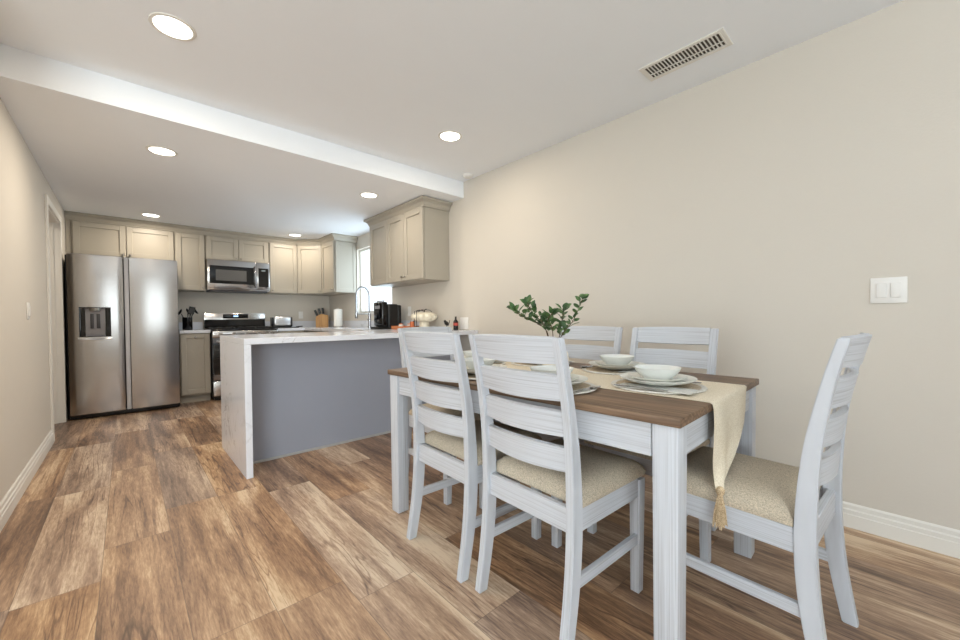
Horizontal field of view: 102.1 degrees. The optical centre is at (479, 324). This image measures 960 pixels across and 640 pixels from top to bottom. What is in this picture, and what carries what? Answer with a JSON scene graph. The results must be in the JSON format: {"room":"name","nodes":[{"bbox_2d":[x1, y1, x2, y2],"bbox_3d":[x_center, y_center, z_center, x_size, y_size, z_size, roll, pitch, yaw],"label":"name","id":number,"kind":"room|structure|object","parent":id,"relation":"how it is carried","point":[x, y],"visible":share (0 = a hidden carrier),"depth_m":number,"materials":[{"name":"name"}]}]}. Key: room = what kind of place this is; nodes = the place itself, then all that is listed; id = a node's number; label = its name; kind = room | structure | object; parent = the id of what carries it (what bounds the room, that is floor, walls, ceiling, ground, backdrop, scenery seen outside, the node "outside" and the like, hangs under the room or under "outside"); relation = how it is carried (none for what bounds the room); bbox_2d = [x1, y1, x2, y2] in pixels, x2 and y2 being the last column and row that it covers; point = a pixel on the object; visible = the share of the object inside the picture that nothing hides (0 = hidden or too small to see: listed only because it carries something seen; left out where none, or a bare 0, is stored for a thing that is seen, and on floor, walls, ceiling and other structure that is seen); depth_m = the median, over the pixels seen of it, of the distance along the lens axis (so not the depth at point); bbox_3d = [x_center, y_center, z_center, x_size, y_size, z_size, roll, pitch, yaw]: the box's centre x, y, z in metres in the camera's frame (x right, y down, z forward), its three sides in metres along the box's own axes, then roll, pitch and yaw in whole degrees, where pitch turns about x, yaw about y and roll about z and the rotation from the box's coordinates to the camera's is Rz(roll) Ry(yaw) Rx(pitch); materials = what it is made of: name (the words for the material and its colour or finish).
{"room":"dining area","nodes":[
{"label":"dining area","id":0,"kind":"room"},
{"bbox_2d":[0,98,68,501],"bbox_3d":[-3.461,-0.208,2.973,0.120,2.440,4.360,-1,1,-42],"label":"wall","id":1,"kind":"structure","parent":0,"point":[25,422],"depth_m":2.47,"materials":[{"name":"paint"}]},
{"bbox_2d":[0,430,53,532],"bbox_3d":[-2.789,0.959,2.368,0.016,0.116,2.545,-1,1,-42],"label":"baseboard","id":2,"kind":"structure","parent":1,"relation":"attached to","point":[14,494],"depth_m":2.35,"materials":[{"name":"white paint"}]},
{"bbox_2d":[26,302,30,318],"bbox_3d":[-3.054,-0.096,2.628,0.012,0.115,0.070,-1,1,-42],"label":"light switch","id":3,"kind":"object","parent":1,"relation":"attached to","point":[28,303],"visible":1,"depth_m":2.62,"materials":[{"name":"white plastic"}]},
{"bbox_2d":[44,194,66,441],"bbox_3d":[-4.037,-0.052,3.620,0.136,2.115,1.000,-1,1,-42],"label":"trim","id":4,"kind":"structure","parent":1,"relation":"attached to","point":[53,228],"depth_m":3.94,"materials":[{"name":"white paint"}]},
{"bbox_2d":[74,220,329,332],"bbox_3d":[-4.237,-0.242,5.310,4.298,2.440,0.140,-1,1,-42],"label":"wall","id":5,"kind":"structure","parent":0,"point":[272,305],"depth_m":5.92,"materials":[{"name":"paint"}]},
{"bbox_2d":[65,219,174,260],"bbox_3d":[-4.410,-0.997,4.806,0.969,0.410,0.358,-1,1,-42],"label":"upper cabinet","id":6,"kind":"object","parent":5,"relation":"attached to","point":[86,237],"depth_m":4.67,"materials":[{"name":"beige paint"}]},
{"bbox_2d":[174,232,205,291],"bbox_3d":[-3.929,-0.837,5.245,0.322,0.754,0.358,-1,1,-42],"label":"upper cabinet","id":7,"kind":"object","parent":5,"relation":"attached to","point":[189,248],"visible":0.94,"depth_m":5.15,"materials":[{"name":"beige paint"}]},
{"bbox_2d":[179,322,202,329],"bbox_3d":[-4.040,0.010,5.381,0.316,0.100,0.020,-1,1,-42],"label":"backsplash","id":8,"kind":"structure","parent":5,"relation":"attached to","point":[196,325],"depth_m":5.43,"materials":[{"name":"white stone"}]},
{"bbox_2d":[205,235,268,263],"bbox_3d":[-3.523,-1.063,5.613,0.775,0.320,0.358,-1,1,-42],"label":"upper cabinet","id":9,"kind":"object","parent":5,"relation":"attached to","point":[219,248],"visible":0.98,"depth_m":5.48,"materials":[{"name":"beige paint"}]},
{"bbox_2d":[205,259,269,293],"bbox_3d":[-3.491,-0.682,5.584,0.762,0.428,0.444,-1,1,-42],"label":"microwave","id":10,"kind":"object","parent":9,"relation":"attached to","point":[222,276],"visible":0.98,"depth_m":5.43,"materials":[{"name":"silver metal"}]},
{"bbox_2d":[264,242,297,294],"bbox_3d":[-3.084,-0.857,6.015,0.402,0.754,0.358,-1,1,-42],"label":"upper cabinet","id":11,"kind":"object","parent":5,"relation":"attached to","point":[282,257],"visible":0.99,"depth_m":5.91,"materials":[{"name":"beige paint"}]},
{"bbox_2d":[265,321,328,326],"bbox_3d":[-2.967,-0.016,6.359,1.012,0.100,0.020,-1,1,-42],"label":"backsplash","id":12,"kind":"structure","parent":5,"relation":"attached to","point":[267,323],"depth_m":6.39,"materials":[{"name":"white stone"}]},
{"bbox_2d":[295,245,341,295],"bbox_3d":[-2.630,-0.865,6.264,0.612,0.754,0.602,-1,1,-42],"label":"upper cabinet","id":13,"kind":"object","parent":5,"relation":"attached to","point":[309,264],"visible":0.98,"depth_m":6.04,"materials":[{"name":"beige paint"}]},
{"bbox_2d":[0,0,902,241],"bbox_3d":[-2.127,-1.383,0.923,7.350,0.283,9.450,-1,1,-42],"label":"ceiling","id":14,"kind":"structure","parent":0,"point":[277,116],"depth_m":2.29,"materials":[{"name":"paint"}]},
{"bbox_2d":[141,213,160,216],"bbox_3d":[-3.857,-1.286,4.550,0.184,0.006,0.184,-1,1,-42],"label":"recessed light","id":15,"kind":"object","parent":14,"relation":"in","point":[143,214],"visible":1,"depth_m":4.55,"materials":[{"name":"white plastic"}]},
{"bbox_2d":[143,214,158,216],"bbox_3d":[-3.857,-1.287,4.550,0.146,0.003,0.146,-1,1,-38],"label":"diffuser","id":16,"kind":"object","parent":15,"relation":"attached to","point":[149,215],"depth_m":4.55,"materials":[{"name":"white plastic"}]},
{"bbox_2d":[145,145,177,156],"bbox_3d":[-2.325,-1.270,2.838,0.184,0.006,0.184,-1,1,-42],"label":"recessed light","id":17,"kind":"object","parent":14,"relation":"in","point":[159,150],"visible":1,"depth_m":2.83,"materials":[{"name":"white plastic"}]},
{"bbox_2d":[149,147,174,155],"bbox_3d":[-2.325,-1.271,2.838,0.146,0.003,0.146,-1,1,-2],"label":"diffuser","id":18,"kind":"object","parent":17,"relation":"attached to","point":[163,151],"depth_m":2.84,"materials":[{"name":"white plastic"}]},
{"bbox_2d":[148,12,196,40],"bbox_3d":[-1.469,-1.423,1.857,0.184,0.006,0.184,-1,1,-42],"label":"recessed light","id":19,"kind":"object","parent":14,"relation":"in","point":[169,25],"visible":1,"depth_m":1.85,"materials":[{"name":"white paint"}]},
{"bbox_2d":[153,16,191,38],"bbox_3d":[-1.469,-1.424,1.857,0.146,0.003,0.146,-1,1,-2],"label":"diffuser","id":20,"kind":"object","parent":19,"relation":"attached to","point":[174,27],"depth_m":1.85,"materials":[{"name":"white plastic"}]},
{"bbox_2d":[359,192,377,197],"bbox_3d":[-1.111,-1.298,3.883,0.184,0.006,0.184,-1,1,-42],"label":"recessed light","id":21,"kind":"object","parent":14,"relation":"in","point":[363,194],"visible":1,"depth_m":3.88,"materials":[{"name":"white plastic"}]},
{"bbox_2d":[438,130,461,141],"bbox_3d":[-0.231,-1.453,2.991,0.184,0.006,0.184,-1,1,-42],"label":"recessed light","id":22,"kind":"object","parent":14,"relation":"in","point":[448,135],"visible":1,"depth_m":2.99,"materials":[{"name":"white plastic"}]},
{"bbox_2d":[441,132,459,140],"bbox_3d":[-0.231,-1.454,2.991,0.146,0.003,0.146,0,1,7],"label":"diffuser","id":23,"kind":"object","parent":22,"relation":"attached to","point":[445,136],"depth_m":2.99,"materials":[{"name":"white plastic"}]},
{"bbox_2d":[463,173,472,178],"bbox_3d":[-0.118,-1.456,3.803,0.104,0.030,0.104,-1,1,-42],"label":"smoke detector","id":24,"kind":"object","parent":14,"relation":"attached to","point":[465,175],"visible":1,"depth_m":3.77,"materials":[{"name":"white plastic"}]},
{"bbox_2d":[638,27,732,81],"bbox_3d":[1.101,-1.448,2.099,0.166,0.009,0.424,-1,1,-42],"label":"ceiling vent","id":25,"kind":"object","parent":14,"relation":"in","point":[719,39],"visible":1,"depth_m":2.08,"materials":[{"name":"white metal"}]},
{"bbox_2d":[0,397,959,639],"bbox_3d":[-2.106,1.065,0.966,7.350,0.060,9.450,-1,1,-42],"label":"floor","id":26,"kind":"structure","parent":0,"point":[140,525],"depth_m":1.64,"materials":[{"name":"brown wood"}]},
{"bbox_2d":[64,253,179,419],"bbox_3d":[-4.192,0.113,4.606,0.927,1.735,0.896,-1,1,-42],"label":"refrigerator","id":27,"kind":"object","parent":26,"relation":"on","point":[122,321],"visible":1,"depth_m":4.27,"materials":[{"name":"silver metal"}]},
{"bbox_2d":[179,333,210,403],"bbox_3d":[-3.799,0.540,5.130,0.312,0.876,0.723,-1,1,-42],"label":"base cabinet","id":28,"kind":"object","parent":26,"relation":"on","point":[194,348],"visible":0.96,"depth_m":4.89,"materials":[{"name":"beige paint"}]},
{"bbox_2d":[179,329,210,333],"bbox_3d":[-3.808,0.081,5.128,0.316,0.037,0.708,-1,1,-42],"label":"countertop","id":29,"kind":"structure","parent":28,"relation":"on","point":[182,331],"depth_m":4.87,"materials":[{"name":"white stone"}]},
{"bbox_2d":[182,317,192,329],"bbox_3d":[-3.881,-0.020,5.149,0.110,0.165,0.110,-1,1,-42],"label":"utensil crock","id":30,"kind":"object","parent":29,"relation":"on","point":[187,322],"visible":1,"depth_m":5.11,"materials":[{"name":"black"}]},
{"bbox_2d":[188,306,195,316],"bbox_3d":[-3.844,-0.100,5.142,0.120,0.295,0.052,-1,1,-8],"label":"slotted turner","id":31,"kind":"object","parent":30,"relation":"in","point":[191,310],"visible":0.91,"depth_m":5.14,"materials":[{"name":"black plastic"}]},
{"bbox_2d":[203,313,277,399],"bbox_3d":[-3.363,0.398,5.471,0.772,1.140,0.815,-1,1,-42],"label":"range","id":32,"kind":"object","parent":26,"relation":"on","point":[219,324],"visible":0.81,"depth_m":5.33,"materials":[{"name":"silver metal"}]},
{"bbox_2d":[206,328,277,330],"bbox_3d":[-3.382,0.060,5.483,0.772,0.016,0.740,-1,1,-42],"label":"cooktop","id":33,"kind":"object","parent":32,"relation":"in","point":[212,329],"depth_m":5.23,"materials":[{"name":"black glass"}]},
{"bbox_2d":[278,330,303,332],"bbox_3d":[-2.961,0.519,5.894,0.367,0.876,0.723,-1,1,-42],"label":"base cabinet","id":34,"kind":"object","parent":26,"relation":"on","point":[298,331],"visible":0.16,"depth_m":5.65,"materials":[{"name":"beige paint"}]},
{"bbox_2d":[305,330,328,332],"bbox_3d":[-1.636,0.520,5.177,0.656,0.876,2.340,-1,1,-42],"label":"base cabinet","id":35,"kind":"object","parent":26,"relation":"on","point":[306,331],"visible":0.02,"depth_m":5.60,"materials":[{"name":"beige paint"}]},
{"bbox_2d":[278,326,397,331],"bbox_3d":[-1.978,0.063,5.276,1.012,0.037,2.953,-1,1,-42],"label":"countertop","id":36,"kind":"structure","parent":35,"relation":"on","point":[330,329],"depth_m":5.26,"materials":[{"name":"white stone"}]},
{"bbox_2d":[275,326,302,327],"bbox_3d":[-2.967,0.028,5.956,0.465,0.026,0.260,-1,1,-42],"label":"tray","id":37,"kind":"object","parent":36,"relation":"on","point":[296,326],"visible":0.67,"depth_m":5.87,"materials":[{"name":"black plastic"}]},
{"bbox_2d":[270,316,291,326],"bbox_3d":[-3.025,-0.052,5.929,0.293,0.168,0.160,-1,1,-42],"label":"toaster","id":38,"kind":"object","parent":37,"relation":"on","point":[277,321],"visible":0.91,"depth_m":5.86,"materials":[{"name":"silver metal"}]},
{"bbox_2d":[314,308,327,326],"bbox_3d":[-2.616,-0.127,6.391,0.217,0.315,0.120,-1,1,-22],"label":"knife block","id":39,"kind":"object","parent":36,"relation":"on","point":[321,319],"visible":0.99,"depth_m":6.34,"materials":[{"name":"brown wood"}]},
{"bbox_2d":[334,308,342,326],"bbox_3d":[-2.199,-0.117,6.018,0.140,0.300,0.140,-1,1,-42],"label":"paper towel roll","id":40,"kind":"object","parent":36,"relation":"on","point":[338,315],"visible":0.91,"depth_m":5.97,"materials":[{"name":"white paper"}]},
{"bbox_2d":[355,286,371,327],"bbox_3d":[-1.602,-0.243,5.281,0.238,0.569,0.099,-1,1,-42],"label":"faucet","id":41,"kind":"object","parent":36,"relation":"on","point":[360,287],"visible":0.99,"depth_m":5.29,"materials":[{"name":"silver metal"}]},
{"bbox_2d":[370,300,400,328],"bbox_3d":[-1.147,-0.125,4.731,0.320,0.342,0.230,-1,1,-42],"label":"coffee maker","id":42,"kind":"object","parent":36,"relation":"on","point":[386,315],"visible":0.88,"depth_m":4.64,"materials":[{"name":"black plastic"}]},
{"bbox_2d":[391,326,418,328],"bbox_3d":[-0.849,0.029,4.436,0.180,0.040,0.340,-1,1,-42],"label":"serving tray","id":43,"kind":"object","parent":36,"relation":"on","point":[392,327],"visible":0.52,"depth_m":4.37,"materials":[{"name":"orange wood"}]},
{"bbox_2d":[220,330,477,478],"bbox_3d":[-1.062,0.524,3.522,2.037,0.915,0.876,-1,1,-42],"label":"countertop","id":44,"kind":"structure","parent":26,"relation":"on","point":[235,350],"depth_m":2.77,"materials":[{"name":"white stone"}]},
{"bbox_2d":[411,309,436,326],"bbox_3d":[-0.618,-0.065,4.280,0.286,0.230,0.289,-1,1,-42],"label":"pot","id":45,"kind":"object","parent":44,"relation":"on","point":[423,318],"visible":0.91,"depth_m":4.19,"materials":[{"name":"beige ceramic"}]},
{"bbox_2d":[453,316,457,329],"bbox_3d":[-0.252,-0.019,4.033,0.054,0.140,0.054,-1,1,-42],"label":"bottle","id":46,"kind":"object","parent":44,"relation":"on","point":[455,322],"visible":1,"depth_m":4.01,"materials":[{"name":"black glass"}]},
{"bbox_2d":[251,335,459,463],"bbox_3d":[-1.126,0.544,3.623,1.996,0.872,0.570,-1,1,-42],"label":"base cabinet","id":47,"kind":"object","parent":26,"relation":"on","point":[307,396],"visible":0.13,"depth_m":3.10,"materials":[{"name":"grey paint"}]},
{"bbox_2d":[398,327,500,504],"bbox_3d":[-0.203,0.503,2.463,0.424,0.979,0.542,-1,1,-42],"label":"dining chair","id":48,"kind":"object","parent":26,"relation":"on","point":[447,492],"visible":0.18,"depth_m":2.44,"materials":[{"name":"white wood"}]},
{"bbox_2d":[400,331,542,582],"bbox_3d":[-0.041,0.513,1.812,0.542,0.979,0.424,-1,1,-40],"label":"dining chair","id":49,"kind":"object","parent":26,"relation":"on","point":[461,437],"visible":0.9,"depth_m":1.64,"materials":[{"name":"white wood"}]},
{"bbox_2d":[468,334,645,639],"bbox_3d":[0.287,0.516,1.454,0.542,0.979,0.424,-1,1,-40],"label":"dining chair","id":50,"kind":"object","parent":26,"relation":"on","point":[593,483],"visible":1,"depth_m":1.31,"materials":[{"name":"white wood"}]},
{"bbox_2d":[516,326,622,482],"bbox_3d":[0.505,0.501,2.244,0.542,0.979,0.424,-1,1,-42],"label":"dining chair","id":51,"kind":"object","parent":26,"relation":"on","point":[589,333],"visible":0.16,"depth_m":2.36,"materials":[{"name":"white wood"}]},
{"bbox_2d":[388,360,758,639],"bbox_3d":[0.358,0.617,1.892,0.944,0.762,1.482,-1,1,-44],"label":"dining table","id":52,"kind":"object","parent":26,"relation":"on","point":[666,429],"visible":0.62,"depth_m":1.15,"materials":[{"name":"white wood"}]},
{"bbox_2d":[468,374,475,379],"bbox_3d":[-0.007,0.233,1.858,0.340,0.005,0.340,-1,1,-42],"label":"placemat","id":53,"kind":"object","parent":52,"relation":"on","point":[470,376],"visible":0.03,"depth_m":1.74,"materials":[{"name":"beige fabric"}]},
{"bbox_2d":[467,364,506,373],"bbox_3d":[-0.007,0.212,1.858,0.274,0.024,0.274,-1,1,-42],"label":"dinner plate","id":54,"kind":"object","parent":53,"relation":"on","point":[505,366],"visible":0.1,"depth_m":1.78,"materials":[{"name":"white ceramic"}]},
{"bbox_2d":[466,364,499,370],"bbox_3d":[-0.007,0.205,1.857,0.210,0.020,0.210,-1,1,-42],"label":"salad plate","id":55,"kind":"object","parent":54,"relation":"on","point":[467,368],"visible":0.23,"depth_m":1.85,"materials":[{"name":"white ceramic"}]},
{"bbox_2d":[464,357,494,368],"bbox_3d":[-0.007,0.185,1.857,0.170,0.045,0.170,-1,1,-42],"label":"bowl","id":56,"kind":"object","parent":55,"relation":"on","point":[469,362],"visible":0.34,"depth_m":1.81,"materials":[{"name":"grey ceramic"}]},
{"bbox_2d":[511,362,569,366],"bbox_3d":[0.352,0.223,2.276,0.340,0.005,0.340,-1,1,-42],"label":"placemat","id":57,"kind":"object","parent":52,"relation":"on","point":[513,363],"visible":0.23,"depth_m":2.19,"materials":[{"name":"beige fabric"}]},
{"bbox_2d":[572,382,596,394],"bbox_3d":[0.279,0.236,1.508,0.340,0.005,0.340,-1,1,-42],"label":"placemat","id":58,"kind":"object","parent":52,"relation":"on","point":[584,384],"visible":0.19,"depth_m":1.47,"materials":[{"name":"beige fabric"}]},
{"bbox_2d":[571,374,587,384],"bbox_3d":[0.278,0.215,1.507,0.274,0.024,0.274,-1,1,-42],"label":"dinner plate","id":59,"kind":"object","parent":58,"relation":"on","point":[581,379],"visible":0.16,"depth_m":1.49,"materials":[{"name":"white ceramic"}]},
{"bbox_2d":[570,374,578,380],"bbox_3d":[0.278,0.208,1.507,0.210,0.020,0.210,-1,1,-42],"label":"salad plate","id":60,"kind":"object","parent":59,"relation":"on","point":[573,377],"visible":0.09,"depth_m":1.50,"materials":[{"name":"white ceramic"}]},
{"bbox_2d":[530,365,573,373],"bbox_3d":[0.278,0.188,1.507,0.170,0.045,0.170,-1,1,-42],"label":"bowl","id":61,"kind":"object","parent":60,"relation":"on","point":[540,368],"visible":0.37,"depth_m":1.57,"materials":[{"name":"grey ceramic"}]},
{"bbox_2d":[573,387,589,391],"bbox_3d":[0.371,0.232,1.399,0.210,0.005,0.017,-1,1,-42],"label":"knife","id":62,"kind":"object","parent":58,"relation":"on","point":[588,387],"visible":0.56,"depth_m":1.38,"materials":[{"name":"metal"}]},
{"bbox_2d":[573,385,600,393],"bbox_3d":[0.377,0.231,1.386,0.182,0.007,0.036,-1,1,-42],"label":"spoon","id":63,"kind":"object","parent":58,"relation":"on","point":[595,386],"visible":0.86,"depth_m":1.41,"materials":[{"name":"metal"}]},
{"bbox_2d":[582,366,624,374],"bbox_3d":[0.688,0.225,1.954,0.340,0.005,0.340,-1,1,-42],"label":"placemat","id":64,"kind":"object","parent":52,"relation":"on","point":[598,370],"visible":0.32,"depth_m":1.91,"materials":[{"name":"beige fabric"}]},
{"bbox_2d":[588,360,645,369],"bbox_3d":[0.688,0.204,1.953,0.274,0.024,0.274,-1,1,-42],"label":"dinner plate","id":65,"kind":"object","parent":64,"relation":"on","point":[593,363],"visible":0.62,"depth_m":1.87,"materials":[{"name":"white ceramic"}]},
{"bbox_2d":[595,360,638,365],"bbox_3d":[0.688,0.197,1.953,0.210,0.020,0.210,-1,1,-42],"label":"salad plate","id":66,"kind":"object","parent":65,"relation":"on","point":[600,362],"visible":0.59,"depth_m":1.93,"materials":[{"name":"white ceramic"}]},
{"bbox_2d":[599,354,634,364],"bbox_3d":[0.687,0.177,1.953,0.170,0.045,0.170,-1,1,-42],"label":"bowl","id":67,"kind":"object","parent":66,"relation":"on","point":[615,359],"visible":0.88,"depth_m":1.90,"materials":[{"name":"grey ceramic"}]},
{"bbox_2d":[619,368,635,372],"bbox_3d":[0.775,0.220,1.905,0.100,0.002,0.260,0,1,41],"label":"napkin","id":68,"kind":"object","parent":64,"relation":"on","point":[634,369],"visible":0.23,"depth_m":1.88,"materials":[{"name":"white fabric"}]},
{"bbox_2d":[496,360,746,530],"bbox_3d":[0.366,0.428,1.889,0.444,0.390,1.552,-1,1,-44],"label":"table runner","id":69,"kind":"object","parent":52,"relation":"on","point":[728,401],"visible":0.4,"depth_m":1.33,"materials":[{"name":"fabric"}]},
{"bbox_2d":[611,379,707,393],"bbox_3d":[0.685,0.233,1.502,0.340,0.005,0.340,-1,1,-42],"label":"placemat","id":70,"kind":"object","parent":69,"relation":"on","point":[701,388],"visible":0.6,"depth_m":1.44,"materials":[{"name":"beige fabric"}]},
{"bbox_2d":[615,382,697,394],"bbox_3d":[0.637,0.229,1.415,0.260,0.002,0.100,0,1,41],"label":"napkin","id":71,"kind":"object","parent":70,"relation":"on","point":[670,389],"visible":0.82,"depth_m":1.40,"materials":[{"name":"white fabric"}]},
{"bbox_2d":[614,384,667,390],"bbox_3d":[0.579,0.225,1.402,0.022,0.003,0.195,-1,1,-42],"label":"fork","id":72,"kind":"object","parent":71,"relation":"on","point":[614,384],"visible":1,"depth_m":1.40,"materials":[{"name":"metal"}]},
{"bbox_2d":[620,372,696,385],"bbox_3d":[0.685,0.212,1.502,0.274,0.024,0.274,-1,1,-42],"label":"dinner plate","id":73,"kind":"object","parent":70,"relation":"on","point":[690,379],"visible":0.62,"depth_m":1.43,"materials":[{"name":"white ceramic"}]},
{"bbox_2d":[628,372,687,381],"bbox_3d":[0.685,0.205,1.502,0.210,0.020,0.210,-1,1,-42],"label":"salad plate","id":74,"kind":"object","parent":73,"relation":"on","point":[636,375],"visible":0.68,"depth_m":1.47,"materials":[{"name":"white ceramic"}]},
{"bbox_2d":[634,364,681,379],"bbox_3d":[0.685,0.185,1.502,0.170,0.045,0.170,-1,1,-42],"label":"bowl","id":75,"kind":"object","parent":74,"relation":"on","point":[648,371],"visible":0.94,"depth_m":1.46,"materials":[{"name":"grey ceramic"}]},
{"bbox_3d":[0.365,0.167,1.883,0.132,0.130,0.132,-1,1,-42],"label":"vase","id":76,"kind":"object","parent":69,"relation":"on","visible":0},
{"bbox_2d":[506,302,550,335],"bbox_3d":[0.238,0.046,1.892,0.229,0.322,0.091,-1,1,-11],"label":"leafy branch","id":77,"kind":"object","parent":76,"relation":"in","point":[511,306],"visible":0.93,"depth_m":1.88,"materials":[{"name":"green plant"}]},
{"bbox_2d":[520,295,548,335],"bbox_3d":[0.285,0.026,1.928,0.165,0.359,0.085,0,1,24],"label":"leafy branch","id":78,"kind":"object","parent":76,"relation":"in","point":[526,300],"visible":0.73,"depth_m":1.93,"materials":[{"name":"green plant"}]},
{"bbox_2d":[540,306,560,336],"bbox_3d":[0.337,0.058,1.842,0.099,0.298,0.096,-1,1,-12],"label":"leafy branch","id":79,"kind":"object","parent":76,"relation":"in","point":[553,311],"visible":0.94,"depth_m":1.83,"materials":[{"name":"green plant"}]},
{"bbox_2d":[556,303,571,337],"bbox_3d":[0.408,0.047,1.908,0.085,0.316,0.071,0,1,5],"label":"leafy branch","id":80,"kind":"object","parent":76,"relation":"in","point":[565,306],"visible":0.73,"depth_m":1.90,"materials":[{"name":"green plant"}]},
{"bbox_2d":[558,294,588,337],"bbox_3d":[0.453,0.025,1.881,0.171,0.360,0.090,-1,1,-6],"label":"leafy branch","id":81,"kind":"object","parent":76,"relation":"in","point":[583,296],"visible":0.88,"depth_m":1.88,"materials":[{"name":"green plant"}]},
{"bbox_3d":[-0.020,0.226,2.279,0.340,0.005,0.340,-1,1,-42],"label":"placemat","id":82,"kind":"object","parent":69,"relation":"on","visible":0},
{"bbox_3d":[-0.020,0.204,2.279,0.274,0.025,0.274,-1,1,-42],"label":"dinner plate","id":83,"kind":"object","parent":82,"relation":"on","visible":0},
{"bbox_3d":[-0.020,0.198,2.278,0.210,0.020,0.210,-1,1,-42],"label":"salad plate","id":84,"kind":"object","parent":83,"relation":"on","visible":0},
{"bbox_2d":[463,350,471,357],"bbox_3d":[-0.020,0.177,2.278,0.170,0.045,0.170,-1,1,-42],"label":"bowl","id":85,"kind":"object","parent":84,"relation":"on","point":[467,354],"visible":0.23,"depth_m":2.23,"materials":[{"name":"grey ceramic"}]},
{"bbox_2d":[584,327,718,533],"bbox_3d":[0.837,0.504,1.880,0.542,0.979,0.424,-1,1,-42],"label":"dining chair","id":86,"kind":"object","parent":26,"relation":"on","point":[663,335],"visible":0.36,"depth_m":1.96,"materials":[{"name":"white wood"}]},
{"bbox_2d":[652,333,871,639],"bbox_3d":[0.954,0.512,1.329,0.424,0.979,0.542,-1,1,-40],"label":"dining chair","id":87,"kind":"object","parent":26,"relation":"on","point":[790,508],"visible":0.88,"depth_m":1.16,"materials":[{"name":"white wood"}]},
{"bbox_2d":[329,0,959,529],"bbox_3d":[0.539,-0.250,3.364,0.140,2.440,9.450,-1,1,-42],"label":"wall","id":88,"kind":"structure","parent":0,"point":[759,203],"depth_m":2.06,"materials":[{"name":"paint"}]},
{"bbox_2d":[64,211,357,245],"bbox_3d":[-3.258,-1.260,5.106,3.085,0.085,0.846,-1,1,-42],"label":"crown molding","id":89,"kind":"structure","parent":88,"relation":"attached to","point":[69,215],"depth_m":5.18,"materials":[{"name":"beige paint"}]},
{"bbox_2d":[321,240,356,294],"bbox_3d":[-2.178,-0.864,5.943,0.375,0.754,0.506,-1,1,-42],"label":"upper cabinet","id":90,"kind":"object","parent":88,"relation":"attached to","point":[338,258],"visible":0.99,"depth_m":5.79,"materials":[{"name":"beige paint"}]},
{"bbox_2d":[358,247,373,314],"bbox_3d":[-1.479,-0.645,5.530,0.130,0.980,1.075,-1,1,-42],"label":"window","id":91,"kind":"structure","parent":88,"relation":"in","point":[362,274],"depth_m":5.91,"materials":[{"name":"white paint"}]},
{"bbox_2d":[329,320,418,326],"bbox_3d":[-1.605,-0.015,5.601,0.020,0.100,2.932,-1,1,-42],"label":"backsplash","id":92,"kind":"structure","parent":88,"relation":"attached to","point":[404,322],"depth_m":5.80,"materials":[{"name":"white stone"}]},
{"bbox_2d":[363,195,451,287],"bbox_3d":[-0.873,-0.894,4.505,0.383,0.824,1.315,-1,1,-42],"label":"upper cabinet","id":93,"kind":"object","parent":88,"relation":"attached to","point":[409,241],"visible":1,"depth_m":4.18,"materials":[{"name":"beige paint"}]},
{"bbox_2d":[460,317,468,328],"bbox_3d":[-0.165,-0.020,4.031,0.008,0.120,0.130,-1,1,-42],"label":"outlet","id":94,"kind":"object","parent":88,"relation":"attached to","point":[463,320],"visible":1,"depth_m":4.03,"materials":[{"name":"white plastic"}]},
{"bbox_2d":[870,276,907,303],"bbox_3d":[1.877,-0.160,1.784,0.012,0.118,0.118,-1,1,-42],"label":"light switch","id":95,"kind":"object","parent":88,"relation":"attached to","point":[889,289],"visible":1,"depth_m":1.78,"materials":[{"name":"white plastic"}]},
{"bbox_2d":[843,501,959,558],"bbox_3d":[1.700,0.926,2.005,0.016,0.116,5.620,-1,1,-42],"label":"baseboard","id":96,"kind":"structure","parent":88,"relation":"attached to","point":[921,534],"depth_m":1.76,"materials":[{"name":"white paint"}]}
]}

